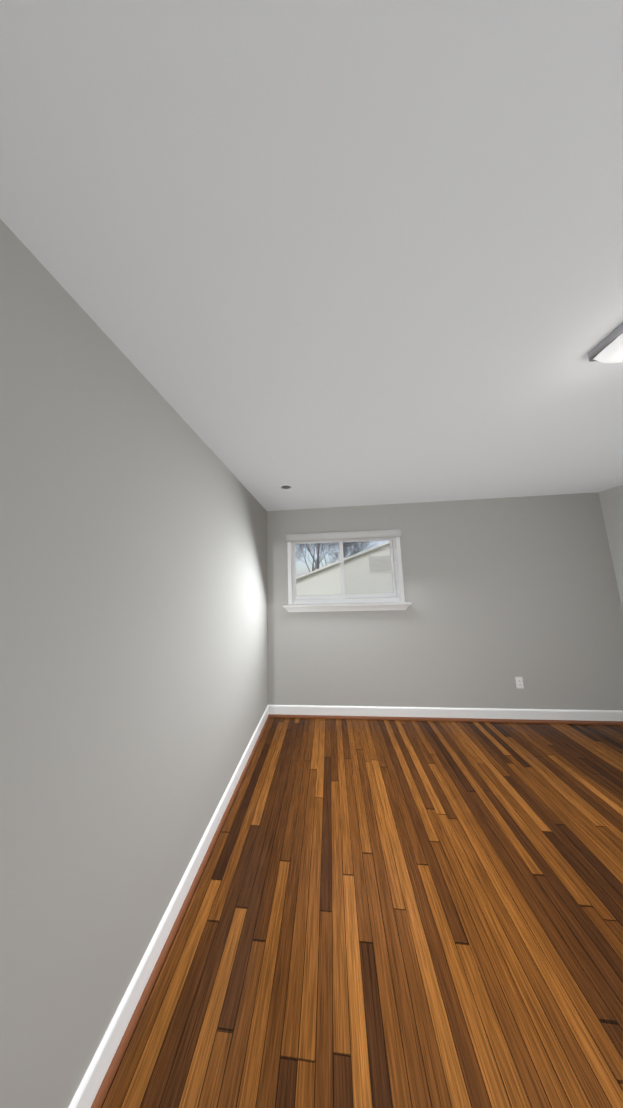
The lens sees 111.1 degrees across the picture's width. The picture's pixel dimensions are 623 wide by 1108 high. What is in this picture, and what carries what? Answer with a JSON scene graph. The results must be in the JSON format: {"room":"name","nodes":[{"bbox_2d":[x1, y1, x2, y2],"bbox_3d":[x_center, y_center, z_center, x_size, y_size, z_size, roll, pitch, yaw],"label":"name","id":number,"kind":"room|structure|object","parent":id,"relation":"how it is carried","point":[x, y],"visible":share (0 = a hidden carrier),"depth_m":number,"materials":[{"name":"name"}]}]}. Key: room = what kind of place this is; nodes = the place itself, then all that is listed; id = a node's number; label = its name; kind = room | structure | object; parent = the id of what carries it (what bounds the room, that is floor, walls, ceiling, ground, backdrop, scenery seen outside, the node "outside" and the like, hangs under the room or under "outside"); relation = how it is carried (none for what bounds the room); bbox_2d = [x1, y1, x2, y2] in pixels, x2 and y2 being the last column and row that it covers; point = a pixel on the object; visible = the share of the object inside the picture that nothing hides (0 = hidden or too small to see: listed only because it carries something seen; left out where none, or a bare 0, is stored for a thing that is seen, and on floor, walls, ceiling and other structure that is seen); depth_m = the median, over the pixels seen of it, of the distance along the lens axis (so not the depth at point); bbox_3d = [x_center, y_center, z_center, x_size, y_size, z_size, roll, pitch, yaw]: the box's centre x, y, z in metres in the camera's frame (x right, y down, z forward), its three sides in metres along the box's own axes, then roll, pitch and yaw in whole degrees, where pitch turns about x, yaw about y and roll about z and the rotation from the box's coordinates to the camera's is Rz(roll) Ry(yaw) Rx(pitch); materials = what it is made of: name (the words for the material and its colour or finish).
{"room":"empty room","nodes":[
{"label":"empty room","id":0,"kind":"room"},
{"bbox_2d":[0,219,267,1107],"bbox_3d":[-0.798,0.411,0.572,0.170,2.440,4.489,-2,-7,5],"label":"wall","id":1,"kind":"structure","parent":0,"point":[133,625],"depth_m":0.70,"materials":[{"name":"grey paint"}]},
{"bbox_2d":[68,705,269,1107],"bbox_3d":[-0.662,1.558,0.421,0.033,0.118,4.149,-2,-7,5],"label":"baseboard","id":2,"kind":"structure","parent":1,"relation":"attached to","point":[89,1085],"depth_m":0.84,"materials":[{"name":"white wood"}]},
{"bbox_2d":[0,0,622,510],"bbox_3d":[1.186,-0.950,0.570,4.233,0.140,4.489,-2,-7,5],"label":"ceiling","id":3,"kind":"structure","parent":0,"point":[314,254],"depth_m":0.54,"materials":[{"name":"white paint"}]},
{"bbox_2d":[279,484,292,490],"bbox_3d":[-0.250,-0.674,2.079,0.132,0.068,0.132,-2,-7,5],"label":"recessed light","id":4,"kind":"object","parent":3,"relation":"in","point":[285,487],"visible":0.73,"depth_m":2.10,"materials":[{"name":"white metal"}]},
{"bbox_2d":[588,323,622,362],"bbox_3d":[1.248,-0.812,0.791,0.200,0.084,0.200,-2,-7,5],"label":"flush-mount ceiling light","id":5,"kind":"object","parent":3,"relation":"attached to","point":[612,351],"visible":1,"depth_m":0.84,"materials":[{"name":"silver metal"}]},
{"bbox_2d":[101,718,622,1107],"bbox_3d":[1.264,1.599,0.253,4.233,0.120,4.489,-2,-7,5],"label":"floor","id":6,"kind":"structure","parent":0,"point":[399,914],"depth_m":0.93,"materials":[{"name":"brown wood"}]},
{"bbox_2d":[267,492,622,710],"bbox_3d":[1.406,0.590,2.547,4.233,2.440,0.170,-2,-7,5],"label":"wall","id":7,"kind":"structure","parent":0,"point":[500,594],"depth_m":2.43,"materials":[{"name":"grey paint"}]},
{"bbox_2d":[287,537,404,604],"bbox_3d":[0.396,0.185,2.655,1.370,0.884,0.153,-2,-7,5],"label":"window","id":8,"kind":"structure","parent":7,"relation":"in","point":[399,573],"depth_m":2.65,"materials":[{"name":"white"}]},
{"bbox_2d":[286,529,400,542],"bbox_3d":[0.377,-0.219,2.613,1.382,0.104,0.066,-2,-7,5],"label":"window trim","id":9,"kind":"structure","parent":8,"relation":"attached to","point":[349,535],"depth_m":2.59,"materials":[{"name":"white wood"}]},
{"bbox_2d":[292,538,399,603],"bbox_3d":[0.398,0.201,2.668,1.272,0.800,0.110,-2,-7,5],"label":"window frame","id":10,"kind":"structure","parent":8,"relation":"in","point":[343,597],"depth_m":2.62,"materials":[{"name":"white"}]},
{"bbox_2d":[283,602,411,611],"bbox_3d":[0.408,0.638,2.579,1.482,0.090,0.193,-2,-7,5],"label":"window sill","id":11,"kind":"structure","parent":7,"relation":"attached to","point":[380,606],"depth_m":2.51,"materials":[{"name":"white wood"}]},
{"bbox_2d":[268,705,622,724],"bbox_3d":[1.433,1.729,2.303,3.893,0.118,0.033,-2,-7,5],"label":"baseboard","id":12,"kind":"structure","parent":7,"relation":"attached to","point":[547,714],"depth_m":2.30,"materials":[{"name":"white wood"}]},
{"bbox_2d":[515,677,523,688],"bbox_3d":[2.231,1.381,2.290,0.070,0.115,0.008,-2,-7,5],"label":"electrical outlet","id":13,"kind":"object","parent":7,"relation":"attached to","point":[519,682],"visible":1,"depth_m":2.29,"materials":[{"name":"white plastic"}]},
{"bbox_2d":[598,485,622,609],"bbox_3d":[3.249,0.248,0.249,0.170,2.440,4.489,-2,-7,5],"label":"wall","id":14,"kind":"structure","parent":0,"point":[611,500],"depth_m":2.32,"materials":[{"name":"grey paint"}]},
{"label":"outside","id":15,"kind":"structure","parent":0,"visible":0},
{"label":"ground","id":16,"kind":"structure","parent":15,"visible":0},
{"bbox_2d":[298,542,337,571],"bbox_3d":[0.187,-0.038,45.454,13.433,16.774,12.863,-2,-7,5],"label":"tree","id":17,"kind":"object","parent":16,"relation":"on","point":[301,545],"depth_m":44.77,"materials":[{"name":"grey plant"}]},
{"bbox_2d":[309,542,339,566],"bbox_3d":[4.564,1.677,60.839,13.492,16.909,7.299,-2,-7,5],"label":"tree","id":18,"kind":"object","parent":16,"relation":"on","point":[323,553],"depth_m":60.58,"materials":[{"name":"grey plant"}]},
{"bbox_2d":[302,541,375,568],"bbox_3d":[0.786,-1.691,26.668,14.123,15.378,12.210,-2,-7,5],"label":"tree","id":19,"kind":"object","parent":16,"relation":"on","point":[348,547],"depth_m":25.60,"materials":[{"name":"grey plant"}]},
{"bbox_2d":[296,541,392,595],"bbox_3d":[6.442,1.931,16.743,22.491,5.382,9.520,-2,-7,5],"label":"house","id":20,"kind":"structure","parent":16,"relation":"on","point":[315,575],"depth_m":12.61,"materials":[{"name":"beige"}]}
]}

